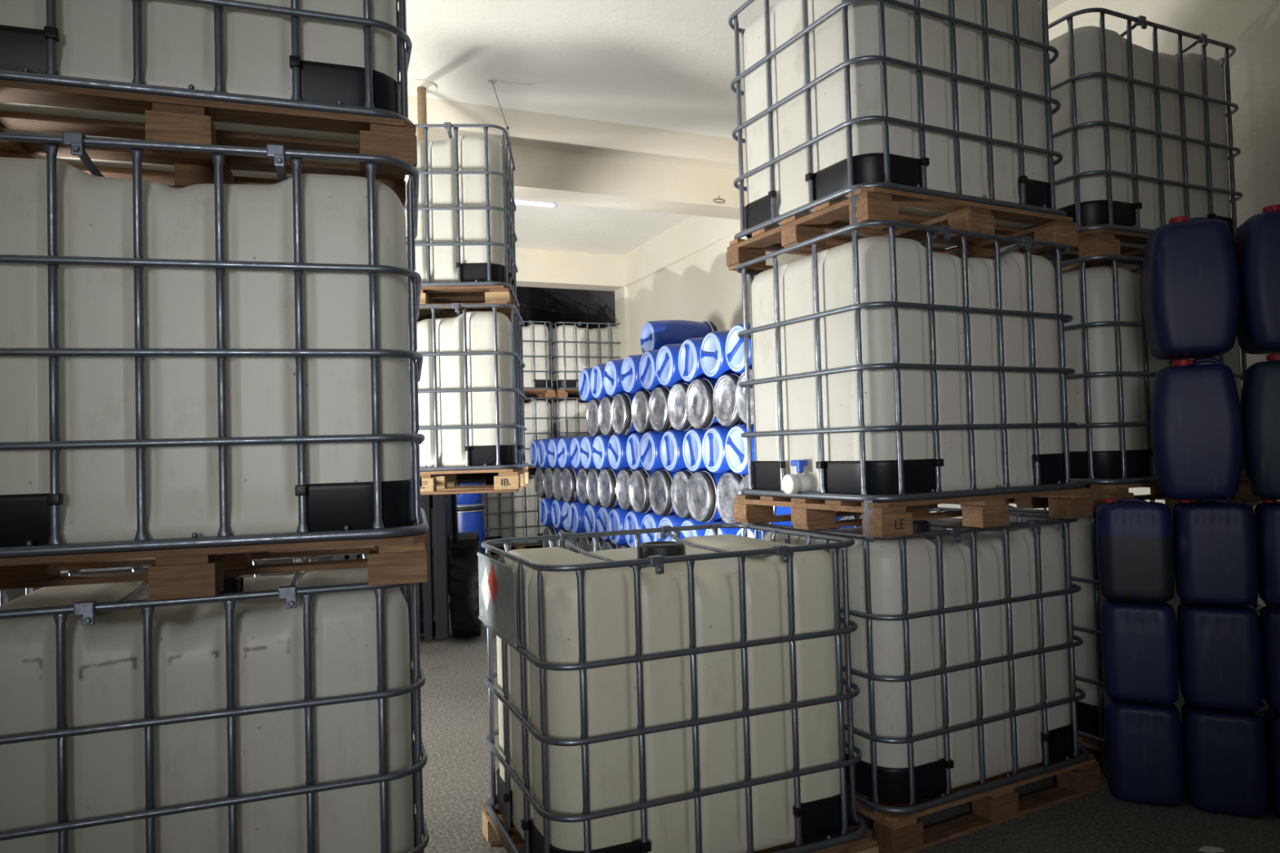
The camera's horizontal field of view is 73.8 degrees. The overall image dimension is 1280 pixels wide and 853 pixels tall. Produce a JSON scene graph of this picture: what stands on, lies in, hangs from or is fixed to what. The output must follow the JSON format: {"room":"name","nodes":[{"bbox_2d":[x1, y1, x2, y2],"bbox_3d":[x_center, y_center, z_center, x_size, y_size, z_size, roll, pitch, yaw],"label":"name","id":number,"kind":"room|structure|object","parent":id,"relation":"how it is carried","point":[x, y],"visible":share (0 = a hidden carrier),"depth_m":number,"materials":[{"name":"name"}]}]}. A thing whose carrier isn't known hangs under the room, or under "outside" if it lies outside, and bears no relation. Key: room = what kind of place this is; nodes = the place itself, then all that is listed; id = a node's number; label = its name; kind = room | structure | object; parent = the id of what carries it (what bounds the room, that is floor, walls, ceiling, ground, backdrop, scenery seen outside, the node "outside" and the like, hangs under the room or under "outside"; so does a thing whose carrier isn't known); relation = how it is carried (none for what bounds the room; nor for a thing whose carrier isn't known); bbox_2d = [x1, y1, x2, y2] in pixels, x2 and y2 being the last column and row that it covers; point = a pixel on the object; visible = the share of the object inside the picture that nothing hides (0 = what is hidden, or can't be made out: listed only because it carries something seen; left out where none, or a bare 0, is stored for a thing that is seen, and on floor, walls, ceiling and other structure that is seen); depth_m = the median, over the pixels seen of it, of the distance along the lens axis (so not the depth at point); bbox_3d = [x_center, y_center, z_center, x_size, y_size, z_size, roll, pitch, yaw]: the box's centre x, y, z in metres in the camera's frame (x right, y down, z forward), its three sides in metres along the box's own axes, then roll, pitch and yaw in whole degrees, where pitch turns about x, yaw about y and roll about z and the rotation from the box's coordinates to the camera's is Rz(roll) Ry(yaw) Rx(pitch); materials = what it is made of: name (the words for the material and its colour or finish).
{"room":"storage warehouse","nodes":[
{"label":"storage warehouse","id":0,"kind":"room"},
{"bbox_2d":[5,545,1279,852],"bbox_3d":[-3.488,1.917,6.051,12.310,0.300,26.000,-1,-2,-23],"label":"floor","id":1,"kind":"structure","parent":0,"point":[455,701],"depth_m":3.45,"materials":[{"name":"concrete"}]},
{"bbox_2d":[0,552,429,852],"bbox_3d":[-1.292,1.028,2.587,1.202,1.171,0.966,-1,-2,-20],"label":"container","id":2,"kind":"object","parent":1,"relation":"on","point":[280,713],"visible":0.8,"depth_m":2.22,"materials":[{"name":"plastic"}]},
{"bbox_2d":[0,131,428,600],"bbox_3d":[-1.276,-0.132,2.580,1.202,1.154,0.966,-1,-2,-15],"label":"container","id":3,"kind":"object","parent":2,"relation":"on","point":[199,382],"visible":1,"depth_m":2.18,"materials":[{"name":"plastic"}]},
{"bbox_2d":[0,0,417,207],"bbox_3d":[-1.351,-1.279,2.631,1.202,1.154,0.966,-1,-2,-20],"label":"container","id":4,"kind":"object","parent":3,"relation":"on","point":[311,75],"visible":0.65,"depth_m":2.28,"materials":[{"name":"plastic"}]},
{"bbox_2d":[317,472,498,639],"bbox_3d":[-1.861,0.276,7.133,1.595,2.955,3.460,-1,-2,-9],"label":"forklift","id":5,"kind":"object","parent":1,"relation":"on","point":[452,557],"visible":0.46,"depth_m":6.72,"materials":[{"name":"black paint"}]},
{"bbox_2d":[408,302,528,494],"bbox_3d":[-1.379,-0.154,5.670,1.202,1.171,0.966,-2,-2,-4],"label":"container","id":6,"kind":"object","parent":5,"relation":"on","point":[471,396],"visible":0.58,"depth_m":5.26,"materials":[{"name":"plastic"}]},
{"bbox_2d":[404,122,519,324],"bbox_3d":[-1.456,-1.308,5.772,1.202,1.154,0.966,-2,-2,-4],"label":"container","id":7,"kind":"object","parent":6,"relation":"on","point":[465,253],"visible":0.43,"depth_m":5.37,"materials":[{"name":"plastic"}]},
{"bbox_2d":[457,503,485,554],"bbox_3d":[-2.379,1.477,11.517,0.575,0.841,0.575,-1,-2,-23],"label":"drum","id":8,"kind":"object","parent":1,"relation":"on","point":[470,517],"visible":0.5,"depth_m":11.31,"materials":[{"name":"plastic"}]},
{"bbox_2d":[480,474,546,556],"bbox_3d":[-1.940,1.321,12.991,1.202,1.171,0.966,-1,-2,-21],"label":"container","id":9,"kind":"object","parent":1,"relation":"on","point":[506,514],"visible":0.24,"depth_m":12.57,"materials":[{"name":"plastic"}]},
{"bbox_2d":[523,397,554,474],"bbox_3d":[-1.973,0.164,13.021,1.202,1.154,0.966,-1,-2,-21],"label":"container","id":10,"kind":"object","parent":9,"relation":"on","point":[538,418],"visible":0.17,"depth_m":12.74,"materials":[{"name":"plastic"}]},
{"bbox_2d":[520,320,555,401],"bbox_3d":[-2.006,-0.985,13.052,1.202,1.154,0.966,-1,-2,-21],"label":"container","id":11,"kind":"object","parent":10,"relation":"on","point":[536,377],"visible":0.37,"depth_m":12.78,"materials":[{"name":"plastic"}]},
{"bbox_2d":[476,523,879,852],"bbox_3d":[0.090,1.004,3.170,1.204,1.171,0.966,-1,-2,-23],"label":"container","id":12,"kind":"object","parent":1,"relation":"on","point":[680,695],"visible":1,"depth_m":2.79,"materials":[{"name":"plastic"}]},
{"bbox_2d":[747,506,1101,852],"bbox_3d":[1.208,0.989,3.777,1.202,1.171,0.966,-1,-2,-28],"label":"container","id":13,"kind":"object","parent":1,"relation":"on","point":[962,646],"visible":0.7,"depth_m":3.33,"materials":[{"name":"plastic"}]},
{"bbox_2d":[733,219,1093,542],"bbox_3d":[1.127,-0.161,3.711,1.246,1.171,0.966,-1,-2,-28],"label":"container","id":14,"kind":"object","parent":13,"relation":"on","point":[895,380],"visible":1,"depth_m":3.33,"materials":[{"name":"plastic"}]},
{"bbox_2d":[726,0,1078,271],"bbox_3d":[1.121,-1.310,3.795,1.202,1.171,0.966,-1,-2,-28],"label":"container","id":15,"kind":"object","parent":14,"relation":"on","point":[934,113],"visible":0.88,"depth_m":3.43,"materials":[{"name":"plastic"}]},
{"bbox_2d":[960,494,1270,776],"bbox_3d":[2.413,0.970,4.379,1.202,1.171,0.966,-1,-2,-26],"label":"container","id":16,"kind":"object","parent":1,"relation":"on","point":[1086,602],"visible":0.09,"depth_m":3.88,"materials":[{"name":"plastic"}]},
{"bbox_2d":[1008,254,1262,512],"bbox_3d":[2.381,-0.187,4.410,1.202,1.154,0.966,-1,-2,-26],"label":"container","id":17,"kind":"object","parent":16,"relation":"on","point":[1109,392],"visible":0.38,"depth_m":3.86,"materials":[{"name":"plastic"}]},
{"bbox_2d":[1000,7,1242,276],"bbox_3d":[2.378,-1.335,4.505,1.202,1.154,0.966,-1,-2,-25],"label":"container","id":18,"kind":"object","parent":17,"relation":"on","point":[1140,133],"visible":0.56,"depth_m":4.03,"materials":[{"name":"plastic"}]},
{"bbox_2d":[1104,696,1183,806],"bbox_3d":[2.094,1.333,3.546,0.274,0.421,0.192,-2,-2,24],"label":"jerrycan","id":19,"kind":"object","parent":1,"relation":"on","point":[1144,744],"visible":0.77,"depth_m":3.46,"materials":[{"name":"blue plastic"}]},
{"bbox_2d":[1100,597,1178,704],"bbox_3d":[2.082,0.921,3.557,0.274,0.421,0.192,-2,-2,27],"label":"jerrycan","id":20,"kind":"object","parent":19,"relation":"on","point":[1140,655],"visible":0.86,"depth_m":3.48,"materials":[{"name":"blue plastic"}]},
{"bbox_2d":[1096,497,1174,601],"bbox_3d":[2.070,0.509,3.568,0.274,0.421,0.192,-2,-2,25],"label":"jerrycan","id":21,"kind":"object","parent":20,"relation":"on","point":[1135,544],"visible":1,"depth_m":3.49,"materials":[{"name":"blue plastic"}]},
{"bbox_2d":[1181,702,1268,817],"bbox_3d":[2.348,1.323,3.428,0.274,0.421,0.192,-2,-2,26],"label":"jerrycan","id":22,"kind":"object","parent":1,"relation":"on","point":[1224,751],"visible":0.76,"depth_m":3.35,"materials":[{"name":"blue plastic"}]},
{"bbox_2d":[1177,600,1263,711],"bbox_3d":[2.336,0.911,3.439,0.274,0.421,0.192,-2,-2,25],"label":"jerrycan","id":23,"kind":"object","parent":22,"relation":"on","point":[1220,646],"visible":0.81,"depth_m":3.36,"materials":[{"name":"blue plastic"}]},
{"bbox_2d":[1173,499,1257,605],"bbox_3d":[2.325,0.499,3.449,0.274,0.421,0.192,-2,-2,26],"label":"jerrycan","id":24,"kind":"object","parent":23,"relation":"on","point":[1215,556],"visible":0.92,"depth_m":3.37,"materials":[{"name":"blue plastic"}]},
{"bbox_2d":[1150,357,1243,499],"bbox_3d":[2.273,0.005,3.491,0.310,0.576,0.296,-3,-2,31],"label":"jerrycan","id":25,"kind":"object","parent":24,"relation":"on","point":[1197,427],"visible":1,"depth_m":3.37,"materials":[{"name":"blue plastic"}]},
{"bbox_2d":[1141,216,1239,359],"bbox_3d":[2.257,-0.573,3.506,0.310,0.576,0.296,-2,-2,22],"label":"jerrycan","id":26,"kind":"object","parent":25,"relation":"on","point":[1190,277],"visible":1,"depth_m":3.38,"materials":[{"name":"blue plastic"}]},
{"bbox_3d":[2.603,1.312,3.309,0.274,0.421,0.192,-2,-2,24],"label":"jerrycan","id":27,"kind":"object","parent":1,"relation":"on","visible":0},
{"bbox_2d":[1258,602,1279,712],"bbox_3d":[2.591,0.900,3.320,0.274,0.421,0.192,-2,-2,25],"label":"jerrycan","id":28,"kind":"object","parent":27,"relation":"on","point":[1269,615],"visible":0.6,"depth_m":3.31,"materials":[{"name":"blue plastic"}]},
{"bbox_2d":[1254,498,1279,606],"bbox_3d":[2.579,0.489,3.331,0.274,0.421,0.192,-2,-2,27],"label":"jerrycan","id":29,"kind":"object","parent":28,"relation":"on","point":[1267,513],"visible":0.86,"depth_m":3.31,"materials":[{"name":"blue plastic"}]},
{"bbox_2d":[1240,353,1279,499],"bbox_3d":[2.559,-0.006,3.357,0.310,0.576,0.296,-3,-2,31],"label":"jerrycan","id":30,"kind":"object","parent":29,"relation":"on","point":[1260,402],"visible":0.94,"depth_m":3.29,"materials":[{"name":"blue plastic"}]},
{"bbox_2d":[1233,204,1279,354],"bbox_3d":[2.543,-0.585,3.373,0.310,0.576,0.296,-2,-2,22],"label":"jerrycan","id":31,"kind":"object","parent":30,"relation":"on","point":[1256,241],"visible":0.84,"depth_m":3.29,"materials":[{"name":"blue plastic"}]},
{"bbox_3d":[-0.794,1.300,13.421,1.202,1.171,0.966,-1,-2,-21],"label":"container","id":32,"kind":"object","parent":1,"relation":"on","visible":0},
{"bbox_2d":[548,397,590,438],"bbox_3d":[-0.826,0.143,13.451,1.202,1.154,0.966,-1,-2,-21],"label":"container","id":33,"kind":"object","parent":32,"relation":"on","point":[569,415],"visible":0.31,"depth_m":12.94,"materials":[{"name":"plastic"}]},
{"bbox_2d":[546,321,621,401],"bbox_3d":[-0.859,-1.006,13.482,1.202,1.154,0.966,-1,-2,-21],"label":"container","id":34,"kind":"object","parent":33,"relation":"on","point":[575,348],"visible":0.56,"depth_m":13.03,"materials":[{"name":"plastic"}]},
{"bbox_3d":[-0.070,1.729,9.186,0.090,0.050,6.450,-1,-2,-23],"label":"batten","id":35,"kind":"object","parent":1,"relation":"on","visible":0},
{"bbox_2d":[567,532,579,552],"bbox_3d":[-0.486,1.533,10.843,0.798,0.449,0.453,-1,-2,-24],"label":"drum","id":36,"kind":"object","parent":35,"relation":"on","point":[575,541],"visible":0.06,"depth_m":10.65,"materials":[{"name":"metal"}]},
{"bbox_2d":[561,501,578,531],"bbox_3d":[-0.591,1.139,11.040,0.793,0.449,0.449,-1,-2,-23],"label":"drum","id":37,"kind":"object","parent":36,"relation":"on","point":[566,505],"visible":0.2,"depth_m":10.92,"materials":[{"name":"plastic"}]},
{"bbox_2d":[560,466,579,502],"bbox_3d":[-0.567,0.730,10.837,0.793,0.448,0.448,-1,-2,-23],"label":"drum","id":38,"kind":"object","parent":37,"relation":"on","point":[568,477],"visible":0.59,"depth_m":10.62,"materials":[{"name":"metal"}]},
{"bbox_2d":[577,537,592,552],"bbox_3d":[-0.314,1.516,10.424,0.793,0.451,0.448,-1,-2,-23],"label":"drum","id":39,"kind":"object","parent":35,"relation":"on","point":[584,543],"visible":0.12,"depth_m":10.24,"materials":[{"name":"metal"}]},
{"bbox_2d":[568,501,590,533],"bbox_3d":[-0.473,1.124,10.599,0.797,0.449,0.450,-1,-2,-24],"label":"drum","id":40,"kind":"object","parent":39,"relation":"on","point":[576,510],"visible":0.31,"depth_m":10.36,"materials":[{"name":"plastic"}]},
{"bbox_2d":[589,537,605,551],"bbox_3d":[-0.154,1.501,10.004,0.798,0.449,0.453,-1,-2,-24],"label":"drum","id":41,"kind":"object","parent":35,"relation":"on","point":[601,542],"visible":0.12,"depth_m":9.79,"materials":[{"name":"metal"}]},
{"bbox_2d":[584,504,602,537],"bbox_3d":[-0.247,1.107,10.207,0.793,0.448,0.448,-1,-2,-23],"label":"drum","id":42,"kind":"object","parent":41,"relation":"on","point":[591,512],"visible":0.28,"depth_m":9.99,"materials":[{"name":"plastic"}]},
{"bbox_2d":[586,467,601,506],"bbox_3d":[-0.189,0.697,10.018,0.793,0.451,0.448,-1,-2,-23],"label":"drum","id":43,"kind":"object","parent":42,"relation":"on","point":[593,475],"visible":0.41,"depth_m":9.87,"materials":[{"name":"metal"}]},
{"bbox_2d":[580,435,596,469],"bbox_3d":[-0.297,0.306,10.217,0.793,0.451,0.448,-1,-2,-23],"label":"drum","id":44,"kind":"object","parent":43,"relation":"on","point":[586,446],"visible":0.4,"depth_m":10.01,"materials":[{"name":"plastic"}]},
{"bbox_2d":[586,399,602,436],"bbox_3d":[-0.191,-0.106,10.048,0.793,0.449,0.449,-1,-2,-23],"label":"drum","id":45,"kind":"object","parent":44,"relation":"on","point":[592,413],"visible":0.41,"depth_m":9.89,"materials":[{"name":"metal"}]},
{"bbox_2d":[600,541,621,550],"bbox_3d":[-0.004,1.486,9.575,0.793,0.450,0.449,-1,-2,-23],"label":"drum","id":46,"kind":"object","parent":35,"relation":"on","point":[607,544],"visible":0.11,"depth_m":9.38,"materials":[{"name":"metal"}]},
{"bbox_2d":[596,506,619,541],"bbox_3d":[-0.071,1.091,9.792,0.793,0.449,0.449,-1,-2,-23],"label":"drum","id":47,"kind":"object","parent":46,"relation":"on","point":[602,514],"visible":0.23,"depth_m":9.63,"materials":[{"name":"plastic"}]},
{"bbox_2d":[597,468,621,508],"bbox_3d":[-0.036,0.683,9.594,0.796,0.448,0.449,-1,-2,-24],"label":"drum","id":48,"kind":"object","parent":47,"relation":"on","point":[606,482],"visible":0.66,"depth_m":9.39,"materials":[{"name":"metal"}]},
{"bbox_2d":[592,434,613,470],"bbox_3d":[-0.125,0.290,9.800,0.793,0.452,0.449,-1,-2,-23],"label":"drum","id":49,"kind":"object","parent":48,"relation":"on","point":[600,446],"visible":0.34,"depth_m":9.58,"materials":[{"name":"plastic"}]},
{"bbox_2d":[598,395,616,435],"bbox_3d":[-0.029,-0.121,9.627,0.793,0.448,0.448,-1,-2,-23],"label":"drum","id":50,"kind":"object","parent":49,"relation":"on","point":[604,409],"visible":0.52,"depth_m":9.46,"materials":[{"name":"metal"}]},
{"bbox_2d":[590,363,609,399],"bbox_3d":[-0.151,-0.515,9.818,0.797,0.448,0.449,-1,-2,-24],"label":"drum","id":51,"kind":"object","parent":50,"relation":"on","point":[597,377],"visible":0.3,"depth_m":9.62,"materials":[{"name":"plastic"}]},
{"bbox_2d":[618,544,631,548],"bbox_3d":[0.181,1.470,9.164,0.793,0.448,0.448,-1,-2,-23],"label":"drum","id":52,"kind":"object","parent":35,"relation":"on","point":[625,545],"visible":0.03,"depth_m":9.00,"materials":[{"name":"metal"}]},
{"bbox_2d":[607,506,633,545],"bbox_3d":[0.063,1.076,9.358,0.797,0.449,0.450,-1,-2,-24],"label":"drum","id":53,"kind":"object","parent":52,"relation":"on","point":[616,516],"visible":0.3,"depth_m":9.14,"materials":[{"name":"plastic"}]},
{"bbox_2d":[615,468,635,510],"bbox_3d":[0.184,0.666,9.197,0.794,0.458,0.460,-1,0,-23],"label":"drum","id":54,"kind":"object","parent":53,"relation":"on","point":[623,478],"visible":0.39,"depth_m":9.05,"materials":[{"name":"metal"}]},
{"bbox_2d":[608,433,632,470],"bbox_3d":[0.068,0.272,9.392,0.793,0.448,0.448,-1,-2,-23],"label":"drum","id":55,"kind":"object","parent":54,"relation":"on","point":[617,457],"visible":0.34,"depth_m":9.16,"materials":[{"name":"plastic"}]},
{"bbox_2d":[610,393,638,435],"bbox_3d":[0.128,-0.137,9.204,0.793,0.448,0.448,-1,-2,-23],"label":"drum","id":56,"kind":"object","parent":55,"relation":"on","point":[621,405],"visible":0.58,"depth_m":8.99,"materials":[{"name":"metal"}]},
{"bbox_2d":[604,359,634,396],"bbox_3d":[0.021,-0.531,9.403,0.793,0.448,0.448,-1,-2,-23],"label":"drum","id":57,"kind":"object","parent":56,"relation":"on","point":[613,386],"visible":0.31,"depth_m":9.18,"materials":[{"name":"plastic"}]},
{"bbox_3d":[1.270,1.373,6.688,0.793,0.449,0.449,-1,1,-23],"label":"drum","id":58,"kind":"object","parent":35,"relation":"on","visible":0},
{"bbox_2d":[736,527,838,539],"bbox_3d":[1.188,0.979,6.896,0.797,0.449,0.451,-1,-2,-24],"label":"drum","id":59,"kind":"object","parent":58,"relation":"on","point":[750,533],"visible":0.06,"depth_m":6.69,"materials":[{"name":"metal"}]},
{"bbox_2d":[737,474,842,529],"bbox_3d":[1.214,0.571,6.695,0.793,0.454,0.454,-1,-1,-23],"label":"drum","id":60,"kind":"object","parent":59,"relation":"on","point":[744,483],"visible":0.07,"depth_m":6.50,"materials":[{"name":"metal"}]},
{"bbox_2d":[724,423,755,475],"bbox_3d":[1.112,0.176,6.896,0.793,0.449,0.449,-1,-2,-23],"label":"drum","id":61,"kind":"object","parent":60,"relation":"on","point":[735,446],"visible":0.23,"depth_m":6.72,"materials":[{"name":"plastic"}]},
{"bbox_2d":[734,368,753,425],"bbox_3d":[1.200,-0.233,6.720,0.793,0.449,0.449,-1,-2,-23],"label":"drum","id":62,"kind":"object","parent":61,"relation":"on","point":[740,396],"visible":0.16,"depth_m":6.67,"materials":[{"name":"metal"}]},
{"bbox_2d":[724,322,751,373],"bbox_3d":[1.117,-0.627,6.929,0.793,0.448,0.448,-1,-2,-23],"label":"drum","id":63,"kind":"object","parent":62,"relation":"on","point":[734,347],"visible":0.17,"depth_m":6.78,"materials":[{"name":"plastic"}]},
{"bbox_3d":[1.112,1.389,7.111,0.793,0.449,0.449,-1,2,-23],"label":"drum","id":64,"kind":"object","parent":35,"relation":"on","visible":0},
{"bbox_2d":[704,520,740,535],"bbox_3d":[0.970,0.996,7.295,0.793,0.448,0.448,-1,-2,-23],"label":"drum","id":65,"kind":"object","parent":64,"relation":"on","point":[720,531],"visible":0.04,"depth_m":7.05,"materials":[{"name":"plastic"}]},
{"bbox_2d":[715,471,746,523],"bbox_3d":[1.083,0.586,7.130,0.797,0.448,0.449,-1,-2,-24],"label":"drum","id":66,"kind":"object","parent":65,"relation":"on","point":[727,486],"visible":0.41,"depth_m":7.00,"materials":[{"name":"metal"}]},
{"bbox_2d":[702,425,733,474],"bbox_3d":[0.954,0.192,7.319,0.793,0.451,0.451,-1,-2,-23],"label":"drum","id":67,"kind":"object","parent":66,"relation":"on","point":[713,455],"visible":0.26,"depth_m":7.12,"materials":[{"name":"plastic"}]},
{"bbox_2d":[712,373,745,427],"bbox_3d":[1.059,-0.218,7.150,0.793,0.449,0.449,-1,-2,-23],"label":"drum","id":68,"kind":"object","parent":67,"relation":"on","point":[724,406],"visible":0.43,"depth_m":6.99,"materials":[{"name":"metal"}]},
{"bbox_2d":[700,330,741,378],"bbox_3d":[0.942,-0.610,7.345,0.793,0.452,0.449,-1,-2,-23],"label":"drum","id":69,"kind":"object","parent":68,"relation":"on","point":[713,362],"visible":0.3,"depth_m":7.14,"materials":[{"name":"plastic"}]},
{"bbox_3d":[0.876,1.406,7.500,0.793,0.449,0.449,-1,11,-23],"label":"drum","id":70,"kind":"object","parent":35,"relation":"on","visible":0},
{"bbox_2d":[679,518,719,538],"bbox_3d":[0.773,1.012,7.701,0.793,0.449,0.449,-1,-2,-23],"label":"drum","id":71,"kind":"object","parent":70,"relation":"on","point":[691,522],"visible":0.09,"depth_m":7.50,"materials":[{"name":"plastic"}]},
{"bbox_2d":[686,471,723,522],"bbox_3d":[0.857,0.603,7.523,0.793,0.448,0.448,-1,-2,-23],"label":"drum","id":72,"kind":"object","parent":71,"relation":"on","point":[701,487],"visible":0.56,"depth_m":7.32,"materials":[{"name":"metal"}]},
{"bbox_2d":[682,427,710,472],"bbox_3d":[0.809,0.208,7.747,0.794,0.449,0.450,-1,-2,-23],"label":"drum","id":73,"kind":"object","parent":72,"relation":"on","point":[693,438],"visible":0.3,"depth_m":7.56,"materials":[{"name":"plastic"}]},
{"bbox_2d":[685,377,720,429],"bbox_3d":[0.851,-0.201,7.551,0.793,0.449,0.449,-1,-2,-23],"label":"drum","id":74,"kind":"object","parent":73,"relation":"on","point":[700,415],"visible":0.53,"depth_m":7.35,"materials":[{"name":"metal"}]},
{"bbox_2d":[678,337,718,382],"bbox_3d":[0.771,-0.596,7.761,0.797,0.449,0.450,-1,-2,-24],"label":"drum","id":75,"kind":"object","parent":74,"relation":"on","point":[690,367],"visible":0.32,"depth_m":7.56,"materials":[{"name":"plastic"}]},
{"bbox_2d":[640,320,718,353],"bbox_3d":[0.426,-0.947,9.363,0.793,0.450,0.448,-1,-2,-23],"label":"drum","id":76,"kind":"object","parent":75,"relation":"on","point":[655,335],"visible":0.49,"depth_m":9.16,"materials":[{"name":"plastic"}]},
{"bbox_3d":[0.549,1.438,8.341,0.793,0.449,0.449,-1,0,-23],"label":"drum","id":77,"kind":"object","parent":35,"relation":"on","visible":0},
{"bbox_2d":[640,511,672,542],"bbox_3d":[0.434,1.044,8.537,0.793,0.449,0.449,-1,-2,-23],"label":"drum","id":78,"kind":"object","parent":77,"relation":"on","point":[651,520],"visible":0.21,"depth_m":8.34,"materials":[{"name":"plastic"}]},
{"bbox_2d":[648,469,675,515],"bbox_3d":[0.531,0.634,8.364,0.793,0.448,0.448,-1,-2,-23],"label":"drum","id":79,"kind":"object","parent":78,"relation":"on","point":[660,483],"visible":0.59,"depth_m":8.17,"materials":[{"name":"metal"}]},
{"bbox_2d":[639,430,667,471],"bbox_3d":[0.417,0.240,8.560,0.793,0.449,0.449,-1,-2,-23],"label":"drum","id":80,"kind":"object","parent":79,"relation":"on","point":[650,443],"visible":0.3,"depth_m":8.34,"materials":[{"name":"plastic"}]},
{"bbox_2d":[648,386,675,432],"bbox_3d":[0.529,-0.170,8.395,0.793,0.448,0.448,-1,-2,-23],"label":"drum","id":81,"kind":"object","parent":80,"relation":"on","point":[659,419],"visible":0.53,"depth_m":8.21,"materials":[{"name":"metal"}]},
{"bbox_2d":[639,349,671,391],"bbox_3d":[0.414,-0.564,8.588,0.798,0.449,0.452,-1,-2,-24],"label":"drum","id":82,"kind":"object","parent":81,"relation":"on","point":[649,380],"visible":0.29,"depth_m":8.39,"materials":[{"name":"plastic"}]},
{"bbox_3d":[0.378,1.453,8.758,0.793,0.449,0.449,-1,-6,-23],"label":"drum","id":83,"kind":"object","parent":35,"relation":"on","visible":0},
{"bbox_2d":[624,510,653,547],"bbox_3d":[0.257,1.060,8.953,0.797,0.449,0.450,-1,-2,-22],"label":"drum","id":84,"kind":"object","parent":83,"relation":"on","point":[633,520],"visible":0.2,"depth_m":8.76,"materials":[{"name":"plastic"}]},
{"bbox_2d":[628,469,653,513],"bbox_3d":[0.330,0.650,8.768,0.793,0.449,0.449,-1,-2,-23],"label":"drum","id":85,"kind":"object","parent":84,"relation":"on","point":[638,486],"visible":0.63,"depth_m":8.57,"materials":[{"name":"metal"}]},
{"bbox_2d":[626,432,645,470],"bbox_3d":[0.278,0.255,8.991,0.797,0.448,0.450,-1,-2,-24],"label":"drum","id":86,"kind":"object","parent":85,"relation":"on","point":[633,455],"visible":0.27,"depth_m":8.81,"materials":[{"name":"plastic"}]},
{"bbox_2d":[631,390,654,433],"bbox_3d":[0.356,-0.154,8.810,0.797,0.449,0.450,-1,-2,-22],"label":"drum","id":87,"kind":"object","parent":86,"relation":"on","point":[639,411],"visible":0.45,"depth_m":8.64,"materials":[{"name":"metal"}]},
{"bbox_2d":[621,354,652,394],"bbox_3d":[0.221,-0.549,8.998,0.793,0.452,0.449,-1,-2,-23],"label":"drum","id":88,"kind":"object","parent":87,"relation":"on","point":[630,380],"visible":0.3,"depth_m":8.78,"materials":[{"name":"plastic"}]},
{"bbox_2d":[397,0,1066,255],"bbox_3d":[-2.134,-2.943,2.709,12.310,0.200,18.450,-1,-2,-23],"label":"ceiling","id":89,"kind":"structure","parent":0,"point":[665,64],"depth_m":6.58,"materials":[{"name":"paint"}]},
{"bbox_2d":[407,79,436,141],"bbox_3d":[-1.745,-2.268,6.844,0.236,0.949,0.236,-2,-2,0],"label":"ceiling pipe","id":90,"kind":"object","parent":89,"relation":"hanging from","point":[422,87],"visible":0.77,"depth_m":6.82,"materials":[{"name":"paint"}]},
{"bbox_2d":[516,0,1279,614],"bbox_3d":[1.940,-1.323,8.505,0.301,6.000,26.000,-1,-2,-23],"label":"wall","id":91,"kind":"structure","parent":0,"point":[700,286],"depth_m":5.24,"materials":[{"name":"paint"}]},
{"bbox_2d":[512,248,624,291],"bbox_3d":[-5.799,-2.283,10.884,12.010,0.480,0.401,-1,-2,-23],"label":"beam","id":92,"kind":"structure","parent":91,"relation":"attached to","point":[544,268],"depth_m":12.73,"materials":[{"name":"paint"}]},
{"bbox_2d":[408,94,746,220],"bbox_3d":[-3.976,-2.451,6.636,12.010,0.490,1.050,-1,-2,-23],"label":"beam","id":93,"kind":"structure","parent":91,"relation":"attached to","point":[557,158],"depth_m":8.24,"materials":[{"name":"paint"}]},
{"bbox_2d":[614,286,629,359],"bbox_3d":[-0.242,-0.137,13.185,0.050,4.000,0.400,-1,-2,-23],"label":"pillar","id":94,"kind":"structure","parent":91,"relation":"attached to","point":[620,295],"depth_m":13.12,"materials":[{"name":"paint"}]},
{"bbox_2d":[623,215,740,286],"bbox_3d":[0.544,-2.452,11.271,0.045,0.480,3.900,-1,-2,-23],"label":"beam","id":95,"kind":"structure","parent":91,"relation":"attached to","point":[694,234],"depth_m":11.36,"materials":[{"name":"paint"}]},
{"bbox_3d":[0.738,1.421,7.932,0.793,0.449,0.449,-1,34,-23],"label":"drum","id":96,"kind":"object","parent":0,"visible":0},
{"bbox_2d":[657,514,693,541],"bbox_3d":[0.592,1.028,8.114,0.793,0.449,0.449,-1,-2,-23],"label":"drum","id":97,"kind":"object","parent":96,"relation":"on","point":[673,520],"visible":0.11,"depth_m":7.92,"materials":[{"name":"plastic"}]},
{"bbox_2d":[670,470,693,518],"bbox_3d":[0.733,0.618,7.960,0.793,0.448,0.448,-1,-2,-23],"label":"drum","id":98,"kind":"object","parent":97,"relation":"on","point":[680,480],"visible":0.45,"depth_m":7.82,"materials":[{"name":"metal"}]},
{"bbox_2d":[660,429,691,472],"bbox_3d":[0.616,0.224,8.156,0.797,0.449,0.450,-1,-2,-22],"label":"drum","id":99,"kind":"object","parent":98,"relation":"on","point":[672,441],"visible":0.33,"depth_m":7.94,"materials":[{"name":"plastic"}]},
{"bbox_2d":[667,382,694,431],"bbox_3d":[0.704,-0.186,7.979,0.793,0.449,0.449,-1,-2,-23],"label":"drum","id":100,"kind":"object","parent":99,"relation":"on","point":[677,413],"visible":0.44,"depth_m":7.82,"materials":[{"name":"metal"}]},
{"bbox_2d":[655,343,690,386],"bbox_3d":[0.574,-0.579,8.168,0.793,0.449,0.449,-1,-2,-23],"label":"drum","id":101,"kind":"object","parent":100,"relation":"on","point":[668,373],"visible":0.31,"depth_m":7.95,"materials":[{"name":"plastic"}]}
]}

